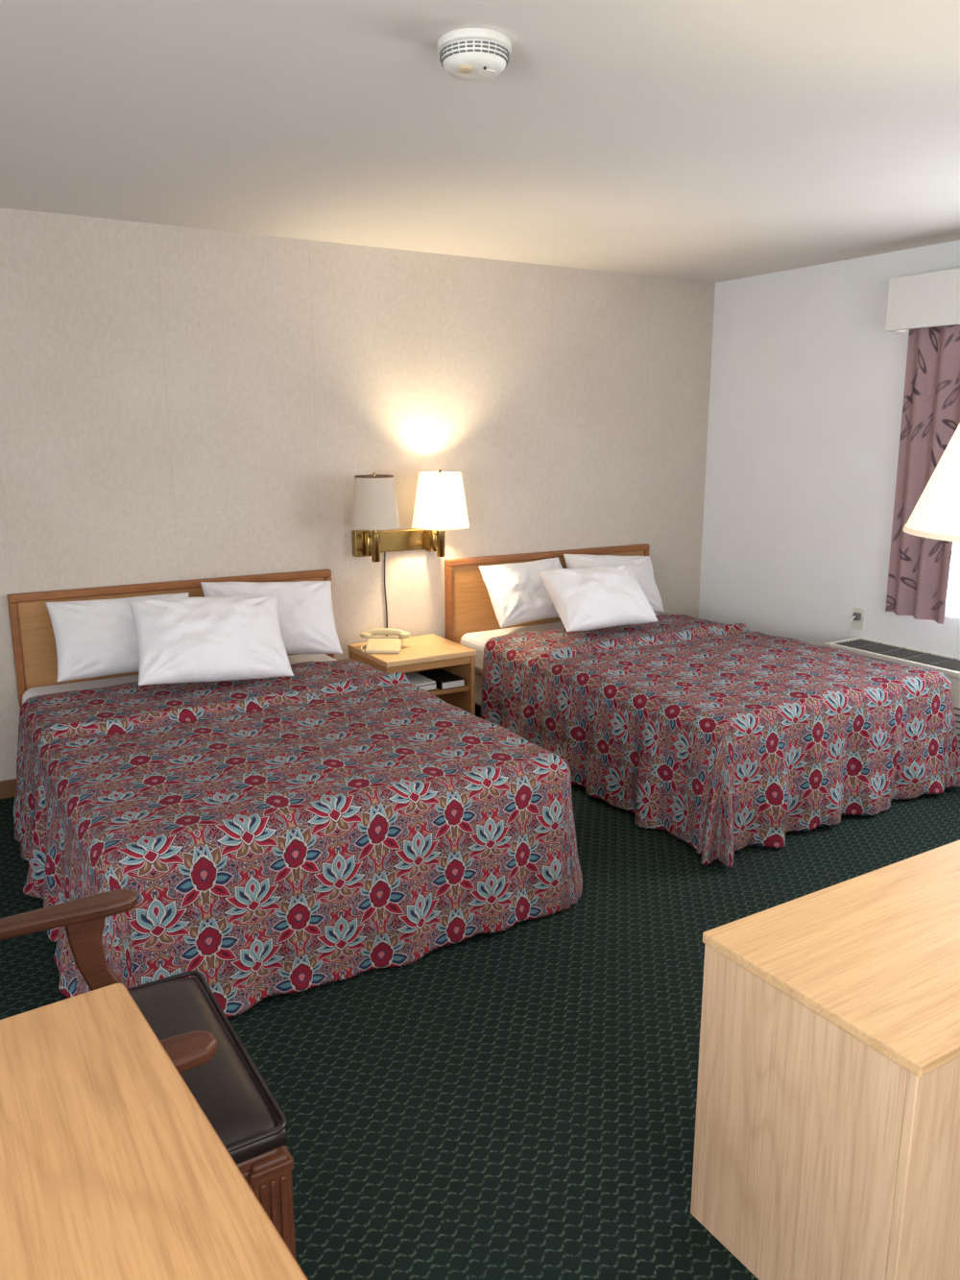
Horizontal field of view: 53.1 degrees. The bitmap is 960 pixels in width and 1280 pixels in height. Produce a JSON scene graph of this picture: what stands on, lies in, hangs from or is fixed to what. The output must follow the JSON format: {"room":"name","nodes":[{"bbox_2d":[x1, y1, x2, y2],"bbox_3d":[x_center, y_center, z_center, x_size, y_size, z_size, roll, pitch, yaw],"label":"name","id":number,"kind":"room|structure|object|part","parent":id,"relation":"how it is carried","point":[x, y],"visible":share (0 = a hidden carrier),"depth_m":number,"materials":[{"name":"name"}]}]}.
{"room":"hotel room","nodes":[
{"label":"hotel room","id":0,"kind":"room"},
{"bbox_2d":[0,207,715,781],"bbox_3d":[-1.205,-0.620,4.494,6.240,2.420,0.100,-7,14,-30],"label":"wall","id":1,"kind":"structure","parent":0,"point":[178,403],"depth_m":4.59,"materials":[{"name":"beige paint"}]},
{"bbox_2d":[0,778,16,798],"bbox_3d":[-1.176,0.533,4.699,6.040,0.080,0.012,-7,14,-30],"label":"baseboard","id":2,"kind":"structure","parent":1,"relation":"attached to","point":[8,787],"depth_m":4.17,"materials":[{"name":"brown wood"}]},
{"bbox_2d":[350,469,469,636],"bbox_3d":[-0.352,-0.311,4.830,0.627,1.073,0.335,-7,14,-30],"label":"wall sconce","id":3,"kind":"object","parent":1,"relation":"attached to","point":[440,505],"visible":1,"depth_m":4.70,"materials":[{"name":"white fabric"}]},
{"bbox_3d":[-0.508,-0.489,4.669,0.044,0.220,0.044,-7,14,-30],"label":"post","id":4,"kind":"part","parent":3,"relation":"part of","materials":[{"name":"gold metal"}]},
{"bbox_3d":[-0.508,-0.667,4.630,0.236,0.245,0.236,-7,14,-30],"label":"lampshade","id":5,"kind":"part","parent":3,"relation":"part of","materials":[{"name":"fabric"}]},
{"bbox_3d":[-0.486,-0.132,4.978,0.018,0.660,0.010,-7,14,-30],"label":"power cord","id":6,"kind":"part","parent":3,"relation":"part of","materials":[{"name":"white plastic"}]},
{"bbox_3d":[-0.198,-0.700,4.815,0.290,0.270,0.290,-7,14,-30],"label":"lampshade","id":7,"kind":"part","parent":3,"relation":"part of","materials":[{"name":"white fabric"}]},
{"bbox_3d":[-0.198,-0.520,4.855,0.044,0.200,0.044,-7,14,-30],"label":"post","id":8,"kind":"part","parent":3,"relation":"part of","materials":[{"name":"gold metal"}]},
{"bbox_2d":[0,0,959,283],"bbox_3d":[0.364,-1.296,1.703,6.240,0.100,6.140,-7,14,-30],"label":"ceiling","id":9,"kind":"structure","parent":0,"point":[714,141],"depth_m":2.72,"materials":[{"name":"paint"}]},
{"bbox_2d":[437,27,511,81],"bbox_3d":[-0.012,-1.309,2.167,0.166,0.071,0.166,-7,14,-30],"label":"smoke detector","id":10,"kind":"object","parent":9,"relation":"attached to","point":[467,54],"visible":1,"depth_m":2.12,"materials":[{"name":"white plastic"}]},
{"bbox_2d":[0,784,959,1279],"bbox_3d":[0.364,1.165,2.244,6.240,0.100,6.140,-7,14,-30],"label":"floor","id":11,"kind":"structure","parent":0,"point":[519,1101],"depth_m":2.42,"materials":[{"name":"green carpet"}]},
{"bbox_2d":[0,888,295,1258],"bbox_3d":[-0.682,0.793,1.679,0.538,0.870,0.618,-7,14,-30],"label":"armchair","id":12,"kind":"object","parent":11,"relation":"on","point":[179,1010],"visible":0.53,"depth_m":1.70,"materials":[{"name":"brown leather"}]},
{"bbox_3d":[-0.870,0.542,1.836,0.415,0.028,0.068,-7,14,-30],"label":"armrest","id":13,"kind":"part","parent":12,"relation":"part of","materials":[{"name":"brown wood"}]},
{"bbox_3d":[-0.762,0.656,1.930,0.118,0.250,0.034,-7,14,-30],"label":"arm post","id":14,"kind":"part","parent":12,"relation":"part of","materials":[{"name":"brown wood"}]},
{"bbox_3d":[-0.585,0.643,1.377,0.415,0.028,0.068,-7,14,-30],"label":"armrest","id":15,"kind":"part","parent":12,"relation":"part of","materials":[{"name":"brown wood"}]},
{"bbox_2d":[128,976,287,1164],"bbox_3d":[-0.674,0.796,1.685,0.500,0.096,0.540,-7,14,-30],"label":"seat cushion","id":16,"kind":"object","parent":12,"relation":"on","point":[225,1087],"depth_m":1.68,"materials":[{"name":"black leather"}]},
{"bbox_3d":[-0.360,1.043,1.647,0.064,0.395,0.064,-7,14,-30],"label":"leg","id":17,"kind":"part","parent":12,"relation":"part of","materials":[{"name":"brown wood"}]},
{"bbox_2d":[0,983,308,1279],"bbox_3d":[-0.648,1.016,0.943,0.884,0.750,0.884,-9,15,-35],"label":"pedestal table","id":18,"kind":"object","parent":11,"relation":"on","point":[111,1168],"visible":1,"depth_m":1.09,"materials":[{"name":"brown wood"}]},
{"bbox_2d":[7,568,582,1016],"bbox_3d":[-0.846,0.359,3.603,1.702,0.892,2.174,-7,14,-30],"label":"bed","id":19,"kind":"object","parent":11,"relation":"on","point":[331,820],"visible":0.92,"depth_m":2.92,"materials":[{"name":"red fabric"}]},
{"bbox_2d":[45,592,188,681],"bbox_3d":[-1.507,-0.021,4.087,0.587,0.309,0.250,-7,14,-29],"label":"pillow","id":20,"kind":"object","parent":19,"relation":"on","point":[98,638],"visible":0.66,"depth_m":3.96,"materials":[{"name":"white fabric"}]},
{"bbox_3d":[-1.361,-0.030,4.438,1.445,0.492,0.045,-7,14,-30],"label":"headboard frame","id":21,"kind":"part","parent":19,"relation":"part of","materials":[{"name":"brown wood"}]},
{"bbox_3d":[-1.365,-0.026,4.446,1.385,0.442,0.030,-7,14,-30],"label":"headboard panel","id":22,"kind":"part","parent":19,"relation":"part of","materials":[{"name":"brown wood"}]},
{"bbox_3d":[-0.854,0.401,3.625,1.380,0.200,1.980,-7,14,-30],"label":"mattress","id":23,"kind":"part","parent":19,"relation":"part of","materials":[{"name":"white fabric"}]},
{"bbox_2d":[127,595,293,685],"bbox_3d":[-1.095,-0.008,3.916,0.621,0.329,0.320,-6,14,-25],"label":"pillow","id":24,"kind":"object","parent":19,"relation":"on","point":[229,638],"visible":1,"depth_m":3.84,"materials":[{"name":"white fabric"}]},
{"bbox_2d":[200,580,342,654],"bbox_3d":[-0.946,-0.098,4.387,0.623,0.347,0.258,-6,14,-25],"label":"pillow","id":25,"kind":"object","parent":19,"relation":"on","point":[304,608],"visible":0.5,"depth_m":4.38,"materials":[{"name":"white fabric"}]},
{"bbox_2d":[348,633,476,715],"bbox_3d":[-0.344,0.280,4.874,0.495,0.500,0.450,-7,14,-30],"label":"nightstand","id":26,"kind":"object","parent":11,"relation":"on","point":[418,654],"visible":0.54,"depth_m":4.77,"materials":[{"name":"brown wood"}]},
{"bbox_2d":[360,627,410,653],"bbox_3d":[-0.472,0.001,4.756,0.254,0.094,0.206,0,12,-2],"label":"telephone","id":27,"kind":"object","parent":26,"relation":"on","point":[374,644],"visible":1,"depth_m":4.77,"materials":[{"name":"beige plastic"}]},
{"bbox_3d":[-0.577,0.043,4.741,0.035,0.016,0.163,0,12,1],"label":"coiled cord","id":28,"kind":"part","parent":27,"relation":"part of","materials":[{"name":"beige plastic"}]},
{"bbox_2d":[360,631,372,638],"bbox_3d":[-0.570,-0.026,4.816,0.062,0.026,0.062,-7,14,-30],"label":"cup","id":29,"kind":"object","parent":27,"relation":"on","point":[365,635],"depth_m":4.80,"materials":[{"name":"beige plastic"}]},
{"bbox_2d":[404,671,436,690],"bbox_3d":[-0.375,0.211,4.798,0.220,0.045,0.280,-7,14,-30],"label":"book","id":30,"kind":"object","parent":26,"relation":"on","point":[416,679],"visible":0.41,"depth_m":4.74,"materials":[{"name":"white paper"}]},
{"bbox_3d":[-0.240,0.119,4.663,0.441,0.040,0.018,-7,14,-30],"label":"rail","id":31,"kind":"part","parent":26,"relation":"part of","materials":[{"name":"brown wood"}]},
{"bbox_2d":[418,669,464,689],"bbox_3d":[-0.195,0.199,4.870,0.135,0.040,0.242,-7,14,-30],"label":"book","id":32,"kind":"object","parent":26,"relation":"on","point":[445,680],"visible":0.86,"depth_m":4.81,"materials":[{"name":"black paper"}]},
{"bbox_2d":[416,669,468,695],"bbox_3d":[-0.348,0.230,4.870,0.441,0.020,0.405,-7,14,-30],"label":"shelf","id":33,"kind":"object","parent":26,"relation":"attached to","point":[438,691],"depth_m":4.77,"materials":[{"name":"brown wood"}]},
{"bbox_2d":[444,543,959,868],"bbox_3d":[0.955,0.130,4.645,1.592,0.892,2.175,-7,14,-30],"label":"bed","id":34,"kind":"object","parent":11,"relation":"on","point":[723,739],"visible":0.96,"depth_m":4.02,"materials":[{"name":"red fabric"}]},
{"bbox_2d":[479,556,562,627],"bbox_3d":[0.273,-0.261,5.160,0.552,0.313,0.240,-9,15,-35],"label":"pillow","id":35,"kind":"object","parent":34,"relation":"on","point":[518,592],"visible":0.83,"depth_m":5.04,"materials":[{"name":"white fabric"}]},
{"bbox_3d":[0.416,-0.262,5.494,1.395,0.492,0.045,-7,14,-30],"label":"headboard frame","id":36,"kind":"part","parent":34,"relation":"part of","materials":[{"name":"brown wood"}]},
{"bbox_3d":[0.412,-0.258,5.501,1.335,0.442,0.030,-7,14,-30],"label":"headboard panel","id":37,"kind":"part","parent":34,"relation":"part of","materials":[{"name":"brown wood"}]},
{"bbox_3d":[0.946,0.162,4.710,1.320,0.200,1.950,-7,14,-30],"label":"mattress","id":38,"kind":"part","parent":34,"relation":"part of","materials":[{"name":"white fabric"}]},
{"bbox_2d":[538,564,657,631],"bbox_3d":[0.613,-0.221,4.946,0.568,0.296,0.305,-7,14,-28],"label":"pillow","id":39,"kind":"object","parent":34,"relation":"on","point":[610,595],"visible":1,"depth_m":4.85,"materials":[{"name":"white fabric"}]},
{"bbox_2d":[563,554,664,612],"bbox_3d":[0.757,-0.317,5.409,0.589,0.340,0.254,-5,13,-22],"label":"pillow","id":40,"kind":"object","parent":34,"relation":"on","point":[641,567],"visible":0.43,"depth_m":5.39,"materials":[{"name":"white fabric"}]},
{"bbox_2d":[690,840,959,1279],"bbox_3d":[1.208,0.822,2.102,1.553,0.632,0.463,-7,14,-30],"label":"dresser","id":41,"kind":"object","parent":11,"relation":"on","point":[827,1139],"visible":1,"depth_m":1.69,"materials":[{"name":"brown wood"}]},
{"bbox_3d":[0.552,0.916,1.726,0.020,0.610,0.435,-7,14,-30],"label":"panel","id":42,"kind":"part","parent":41,"relation":"part of","materials":[{"name":"brown wood"}]},
{"bbox_2d":[902,423,959,542],"bbox_3d":[1.077,0.011,1.865,0.507,1.052,0.507,-7,14,-30],"label":"table lamp","id":43,"kind":"object","parent":41,"relation":"on","point":[936,515],"visible":1,"depth_m":1.78,"materials":[{"name":"white fabric"}]},
{"bbox_3d":[1.077,-0.203,1.818,0.507,0.010,0.507,-7,14,-30],"label":"shade trim","id":44,"kind":"part","parent":43,"relation":"part of","materials":[{"name":"fabric"}]},
{"bbox_2d":[698,240,959,657],"bbox_3d":[3.013,-0.399,3.490,0.100,2.420,6.040,-7,14,-30],"label":"wall","id":45,"kind":"structure","parent":0,"point":[808,377],"depth_m":5.28,"materials":[{"name":"white paint"}]},
{"bbox_2d":[846,606,865,638],"bbox_3d":[1.994,0.047,5.140,0.065,0.440,0.070,-7,14,-30],"label":"wall outlet","id":46,"kind":"object","parent":45,"relation":"attached to","point":[858,615],"visible":0.79,"depth_m":5.11,"materials":[{"name":"white plastic"}]},
{"bbox_3d":[1.980,0.064,5.153,0.050,0.403,0.038,-7,14,-30],"label":"cord","id":47,"kind":"part","parent":46,"relation":"part of","materials":[{"name":"white plastic"}]},
{"bbox_3d":[2.020,-0.115,5.121,0.005,0.115,0.070,-7,14,-30],"label":"plate","id":48,"kind":"part","parent":46,"relation":"part of","materials":[{"name":"white plastic"}]},
{"bbox_2d":[825,636,959,755],"bbox_3d":[2.208,0.320,4.633,0.274,0.445,1.140,-7,14,-30],"label":"air conditioner","id":49,"kind":"object","parent":45,"relation":"attached to","point":[949,665],"visible":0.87,"depth_m":4.71,"materials":[{"name":"white plastic"}]},
{"bbox_3d":[2.208,0.115,4.588,0.274,0.025,1.140,-7,14,-30],"label":"frame","id":50,"kind":"part","parent":49,"relation":"part of","materials":[{"name":"white plastic"}]},
{"bbox_2d":[852,642,959,671],"bbox_3d":[2.214,0.116,4.594,0.240,0.020,1.105,-7,14,-30],"label":"grille","id":51,"kind":"object","parent":49,"relation":"attached to","point":[916,656],"depth_m":4.75,"materials":[{"name":"black plastic"}]},
{"bbox_2d":[885,267,959,333],"bbox_3d":[2.686,-1.378,3.568,0.159,0.240,2.570,-7,14,-30],"label":"valance","id":52,"kind":"object","parent":45,"relation":"attached to","point":[928,300],"visible":1,"depth_m":4.44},
{"bbox_2d":[885,324,959,624],"bbox_3d":[2.145,-0.874,4.582,0.067,1.560,0.360,-7,14,-30],"label":"curtain","id":53,"kind":"object","parent":52,"relation":"hanging from","point":[919,567],"depth_m":4.62,"materials":[{"name":"pink fabric"}]},
{"bbox_2d":[944,541,959,619],"bbox_3d":[2.388,-0.821,4.292,0.043,1.540,0.595,-7,14,-30],"label":"window","id":54,"kind":"structure","parent":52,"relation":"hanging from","point":[953,604],"depth_m":4.59,"materials":[{"name":"white glass"}]}
]}

